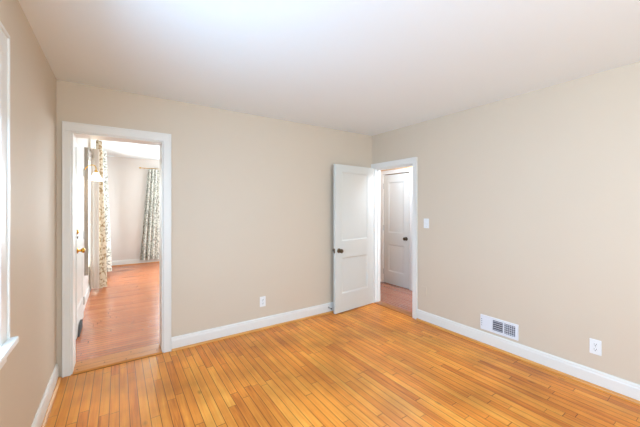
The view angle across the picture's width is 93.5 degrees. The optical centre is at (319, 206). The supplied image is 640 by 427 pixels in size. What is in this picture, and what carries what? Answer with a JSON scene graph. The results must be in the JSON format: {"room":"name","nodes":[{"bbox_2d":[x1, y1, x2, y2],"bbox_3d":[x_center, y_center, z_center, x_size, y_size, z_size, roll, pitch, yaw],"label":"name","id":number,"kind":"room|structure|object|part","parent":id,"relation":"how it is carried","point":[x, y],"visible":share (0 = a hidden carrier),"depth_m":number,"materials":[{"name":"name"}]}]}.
{"room":"empty bedroom","nodes":[
{"label":"empty bedroom","id":0,"kind":"room"},
{"bbox_2d":[0,0,93,426],"bbox_3d":[-2.075,0.110,2.160,0.239,2.580,11.300,0,0,-34],"label":"wall","id":1,"kind":"structure","parent":0,"point":[25,376],"depth_m":1.73,"materials":[{"name":"beige paint"}]},
{"bbox_2d":[0,21,18,369],"bbox_3d":[-1.029,-0.036,0.631,0.272,1.420,1.529,0,0,-34],"label":"window","id":2,"kind":"structure","parent":1,"relation":"in","point":[7,343],"depth_m":1.27,"materials":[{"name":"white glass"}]},
{"bbox_3d":[-0.948,-0.086,0.685,0.027,1.320,1.507,0,0,-34],"label":"casing","id":3,"kind":"part","parent":2,"relation":"part of","materials":[{"name":"white wood"}]},
{"bbox_3d":[-0.938,0.588,0.693,0.052,0.028,1.529,0,0,-34],"label":"sill","id":4,"kind":"part","parent":2,"relation":"part of","materials":[{"name":"white wood"}]},
{"bbox_2d":[31,364,58,426],"bbox_3d":[-0.542,1.336,0.070,0.016,0.128,5.719,0,0,-34],"label":"baseboard","id":5,"kind":"structure","parent":1,"relation":"attached to","point":[37,422],"depth_m":2.04,"materials":[{"name":"white wood"}]},
{"bbox_2d":[41,377,60,426],"bbox_3d":[-0.525,1.391,0.077,0.019,0.019,5.713,0,0,-34],"label":"trim","id":6,"kind":"structure","parent":1,"relation":"attached to","point":[52,399],"depth_m":2.12,"materials":[{"name":"brown wood"}]},
{"bbox_2d":[76,147,84,338],"bbox_3d":[-2.758,0.378,3.489,0.103,2.020,0.790,0,0,-34],"label":"door","id":7,"kind":"structure","parent":1,"relation":"in","point":[80,171],"depth_m":3.48,"materials":[{"name":"white paint"}]},
{"bbox_3d":[-2.784,-0.062,3.467,0.019,0.868,0.572,0,0,-34],"label":"panel","id":8,"kind":"part","parent":7,"relation":"part of","materials":[{"name":"white paint"}]},
{"bbox_3d":[-2.784,0.863,3.467,0.019,0.558,0.572,0,0,-34],"label":"panel","id":9,"kind":"part","parent":7,"relation":"part of","materials":[{"name":"white paint"}]},
{"bbox_3d":[-2.784,-0.062,3.467,0.034,0.862,0.566,0,0,-34],"label":"panel moulding","id":10,"kind":"part","parent":7,"relation":"part of","materials":[{"name":"white paint"}]},
{"bbox_3d":[-2.784,0.863,3.467,0.034,0.552,0.566,0,0,-34],"label":"panel moulding","id":11,"kind":"part","parent":7,"relation":"part of","materials":[{"name":"white paint"}]},
{"bbox_3d":[-2.559,0.468,3.223,0.068,0.062,0.062,0,0,-34],"label":"knob","id":12,"kind":"part","parent":7,"relation":"part of","materials":[{"name":"gold metal"}]},
{"bbox_2d":[84,285,90,308],"bbox_3d":[-4.073,1.336,5.368,0.016,0.128,3.714,0,0,-34],"label":"baseboard","id":13,"kind":"structure","parent":1,"relation":"attached to","point":[87,293],"depth_m":4.53,"materials":[{"name":"white wood"}]},
{"bbox_2d":[84,147,91,275],"bbox_3d":[-4.139,0.065,5.294,0.265,1.831,2.557,0,0,-34],"label":"window","id":14,"kind":"structure","parent":1,"relation":"in","point":[87,154],"depth_m":4.30,"materials":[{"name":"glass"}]},
{"bbox_3d":[-4.490,-0.314,5.768,0.032,0.873,1.178,0,0,-34],"label":"sash","id":15,"kind":"part","parent":14,"relation":"part of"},
{"bbox_3d":[-4.457,0.521,5.790,0.004,0.784,1.094,0,0,-34],"label":"pane","id":16,"kind":"part","parent":14,"relation":"part of","materials":[{"name":"clear glass"}]},
{"bbox_2d":[85,164,103,180],"bbox_3d":[-3.050,-0.463,4.047,0.244,0.216,0.180,0,0,-34],"label":"wall sconce","id":17,"kind":"object","parent":1,"relation":"attached to","point":[95,176],"visible":0.83,"depth_m":4.03,"materials":[{"name":"gold metal"}]},
{"bbox_3d":[-3.022,-0.410,4.066,0.178,0.110,0.180,0,0,-34],"label":"lamp shade","id":18,"kind":"part","parent":17,"relation":"part of","materials":[{"name":"white glass"}]},
{"bbox_3d":[-4.278,-1.115,5.782,0.131,0.037,2.330,0,0,-34],"label":"curtain rod","id":19,"kind":"object","parent":1,"relation":"attached to","visible":0},
{"bbox_2d":[89,140,106,288],"bbox_3d":[-3.816,0.126,5.196,0.240,2.458,0.562,0,0,-34],"label":"curtain","id":20,"kind":"object","parent":19,"relation":"hanging from","point":[97,237],"visible":0.96,"depth_m":4.96,"materials":[{"name":"beige fabric"}]},
{"bbox_2d":[103,151,111,271],"bbox_3d":[-4.469,0.099,6.304,0.191,2.403,0.854,0,0,-34],"label":"curtain","id":21,"kind":"object","parent":19,"relation":"hanging from","point":[105,173],"visible":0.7,"depth_m":6.03,"materials":[{"name":"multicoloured fabric"}]},
{"bbox_2d":[91,139,158,159],"bbox_3d":[-2.366,-1.240,5.663,3.620,0.120,5.157,0,0,-34],"label":"ceiling","id":22,"kind":"structure","parent":0,"point":[113,149],"depth_m":6.30,"materials":[{"name":"white paint"}]},
{"bbox_2d":[107,156,158,260],"bbox_3d":[-3.805,0.110,7.924,3.750,2.580,0.200,0,0,-34],"label":"wall","id":23,"kind":"structure","parent":0,"point":[127,183],"depth_m":7.25,"materials":[{"name":"beige paint"}]},
{"bbox_2d":[112,259,158,265],"bbox_3d":[-3.707,1.336,7.859,3.400,0.128,0.016,0,0,-34],"label":"baseboard","id":24,"kind":"structure","parent":23,"relation":"attached to","point":[130,261],"depth_m":7.28,"materials":[{"name":"white wood"}]},
{"bbox_2d":[112,261,158,266],"bbox_3d":[-3.691,1.391,7.849,3.384,0.019,0.019,0,0,-34],"label":"trim","id":25,"kind":"structure","parent":23,"relation":"attached to","point":[158,261],"depth_m":7.30,"materials":[{"name":"brown wood"}]},
{"bbox_3d":[-3.441,-0.945,7.975,2.330,0.037,0.117,0,0,-34],"label":"curtain rod","id":26,"kind":"object","parent":23,"relation":"attached to","visible":0},
{"bbox_2d":[140,169,158,259],"bbox_3d":[-4.156,0.183,7.447,0.515,2.233,0.144,0,0,-34],"label":"curtain","id":27,"kind":"object","parent":26,"relation":"hanging from","point":[150,234],"visible":0.72,"depth_m":7.44,"materials":[{"name":"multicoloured fabric"}]},
{"bbox_2d":[57,80,371,376],"bbox_3d":[-0.796,0.110,3.491,3.846,2.580,0.200,0,0,-34],"label":"wall","id":28,"kind":"structure","parent":0,"point":[252,196],"depth_m":3.27,"materials":[{"name":"beige paint"}]},
{"bbox_2d":[62,121,170,377],"bbox_3d":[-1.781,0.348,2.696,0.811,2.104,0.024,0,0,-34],"label":"trim","id":29,"kind":"structure","parent":28,"relation":"attached to","point":[67,127],"depth_m":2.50,"materials":[{"name":"white wood"}]},
{"bbox_2d":[73,343,161,374],"bbox_3d":[-1.848,1.391,2.784,0.663,0.018,0.249,0,0,-34],"label":"threshold","id":30,"kind":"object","parent":28,"relation":"attached to","point":[96,363],"depth_m":2.74,"materials":[{"name":"brown wood"}]},
{"bbox_2d":[171,302,333,350],"bbox_3d":[-0.338,1.336,3.669,2.667,0.128,0.016,0,0,-34],"label":"baseboard","id":31,"kind":"structure","parent":28,"relation":"attached to","point":[213,333],"depth_m":3.34,"materials":[{"name":"white wood"}]},
{"bbox_2d":[172,310,333,351],"bbox_3d":[-0.343,1.391,3.645,2.632,0.019,0.019,0,0,-34],"label":"trim","id":32,"kind":"structure","parent":28,"relation":"attached to","point":[329,312],"depth_m":3.33,"materials":[{"name":"brown wood"}]},
{"bbox_2d":[260,296,265,306],"bbox_3d":[-0.658,1.090,3.458,0.072,0.116,0.009,0,0,-34],"label":"wall outlet","id":33,"kind":"object","parent":28,"relation":"attached to","point":[262,299],"visible":1,"depth_m":3.46,"materials":[{"name":"white plastic"}]},
{"bbox_2d":[18,0,639,135],"bbox_3d":[0.869,-1.100,0.910,3.736,0.120,5.943,0,0,-34],"label":"ceiling","id":34,"kind":"structure","parent":0,"point":[366,67],"depth_m":1.98,"materials":[{"name":"white paint"}]},
{"bbox_2d":[46,262,639,426],"bbox_3d":[-0.157,1.460,3.447,4.859,0.120,11.300,0,0,-34],"label":"floor","id":35,"kind":"structure","parent":0,"point":[370,365],"depth_m":2.44,"materials":[{"name":"brown wood"}]},
{"bbox_2d":[78,319,82,336],"bbox_3d":[-2.689,1.347,3.374,0.016,0.105,0.340,0,0,-34],"label":"wedge","id":36,"kind":"object","parent":35,"relation":"on","point":[80,326],"visible":1,"depth_m":3.32,"materials":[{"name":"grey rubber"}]},
{"bbox_2d":[380,166,411,174],"bbox_3d":[1.914,0.180,4.596,0.120,2.440,3.100,0,0,-34],"label":"wall","id":37,"kind":"structure","parent":0,"point":[408,166],"depth_m":5.35,"materials":[{"name":"beige paint"}]},
{"bbox_2d":[383,173,408,288],"bbox_3d":[1.328,0.407,5.319,0.103,1.970,0.598,0,0,-34],"label":"door","id":38,"kind":"structure","parent":37,"relation":"in","point":[395,186],"depth_m":5.32,"materials":[{"name":"white paint"}]},
{"bbox_3d":[1.359,0.012,5.335,0.019,0.928,0.379,0,0,-34],"label":"panel","id":39,"kind":"part","parent":38,"relation":"part of","materials":[{"name":"white paint"}]},
{"bbox_3d":[1.359,0.012,5.335,0.034,0.922,0.373,0,0,-34],"label":"panel moulding","id":40,"kind":"part","parent":38,"relation":"part of","materials":[{"name":"white paint"}]},
{"bbox_3d":[1.359,0.922,5.335,0.019,0.508,0.379,0,0,-34],"label":"panel","id":41,"kind":"part","parent":38,"relation":"part of","materials":[{"name":"white paint"}]},
{"bbox_3d":[1.359,0.922,5.335,0.034,0.502,0.373,0,0,-34],"label":"panel moulding","id":42,"kind":"part","parent":38,"relation":"part of","materials":[{"name":"white paint"}]},
{"bbox_2d":[380,167,411,289],"bbox_3d":[1.390,0.370,5.356,0.144,2.059,0.747,0,0,-34],"label":"trim","id":43,"kind":"structure","parent":37,"relation":"attached to","point":[382,173],"depth_m":5.44,"materials":[{"name":"white wood"}]},
{"bbox_2d":[372,61,639,384],"bbox_3d":[2.466,0.180,1.982,0.110,2.440,5.943,0,0,-34],"label":"wall","id":44,"kind":"structure","parent":0,"point":[530,201],"depth_m":2.66,"materials":[{"name":"beige paint"}]},
{"bbox_2d":[333,164,372,313],"bbox_3d":[0.475,0.415,4.134,0.743,1.945,0.171,0,0,-39],"label":"door","id":45,"kind":"structure","parent":44,"relation":"in","point":[353,185],"depth_m":4.10,"materials":[{"name":"white paint"}]},
{"bbox_3d":[0.472,-0.004,4.131,0.525,0.933,0.019,0,0,-39],"label":"panel","id":46,"kind":"part","parent":45,"relation":"part of","materials":[{"name":"white paint"}]},
{"bbox_3d":[0.472,0.908,4.131,0.525,0.498,0.019,0,0,-39],"label":"panel","id":47,"kind":"part","parent":45,"relation":"part of","materials":[{"name":"white paint"}]},
{"bbox_3d":[0.472,-0.004,4.131,0.519,0.927,0.034,0,0,-39],"label":"panel moulding","id":48,"kind":"part","parent":45,"relation":"part of","materials":[{"name":"white paint"}]},
{"bbox_3d":[0.472,0.908,4.131,0.519,0.492,0.034,0,0,-39],"label":"panel moulding","id":49,"kind":"part","parent":45,"relation":"part of","materials":[{"name":"white paint"}]},
{"bbox_2d":[375,301,411,316],"bbox_3d":[1.030,1.393,4.122,0.134,0.014,0.674,0,0,-34],"label":"threshold","id":50,"kind":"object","parent":44,"relation":"attached to","point":[380,303],"depth_m":4.10,"materials":[{"name":"brown wood"}]},
{"bbox_2d":[371,157,417,318],"bbox_3d":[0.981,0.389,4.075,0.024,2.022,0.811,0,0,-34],"label":"trim","id":51,"kind":"structure","parent":44,"relation":"attached to","point":[414,160],"depth_m":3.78,"materials":[{"name":"white wood"}]},
{"bbox_2d":[424,218,428,227],"bbox_3d":[1.281,0.200,3.635,0.016,0.116,0.072,0,0,-34],"label":"light switch","id":52,"kind":"object","parent":44,"relation":"attached to","point":[426,221],"visible":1,"depth_m":3.63,"materials":[{"name":"white plastic"}]},
{"bbox_2d":[480,314,518,340],"bbox_3d":[1.747,1.174,2.945,0.011,0.148,0.352,0,0,-34],"label":"air vent","id":53,"kind":"object","parent":44,"relation":"in","point":[504,328],"visible":1,"depth_m":2.93,"materials":[{"name":"white metal"}]},
{"bbox_3d":[1.681,1.174,3.035,0.003,0.088,0.080,0,0,-34],"label":"damper plate","id":54,"kind":"part","parent":53,"relation":"part of","materials":[{"name":"white metal"}]},
{"bbox_2d":[416,318,639,404],"bbox_3d":[2.570,1.391,1.682,0.019,0.019,4.930,0,0,-34],"label":"trim","id":55,"kind":"structure","parent":44,"relation":"attached to","point":[420,320],"depth_m":2.62,"materials":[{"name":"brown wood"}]},
{"bbox_2d":[417,309,639,400],"bbox_3d":[2.585,1.336,1.692,0.016,0.128,4.930,0,0,-34],"label":"baseboard","id":56,"kind":"structure","parent":44,"relation":"attached to","point":[616,384],"depth_m":2.63,"materials":[{"name":"white wood"}]},
{"bbox_2d":[589,338,601,355],"bbox_3d":[2.149,1.094,2.347,0.009,0.116,0.072,0,0,-34],"label":"wall outlet","id":57,"kind":"object","parent":44,"relation":"attached to","point":[595,346],"visible":1,"depth_m":2.34,"materials":[{"name":"white plastic"}]}
]}

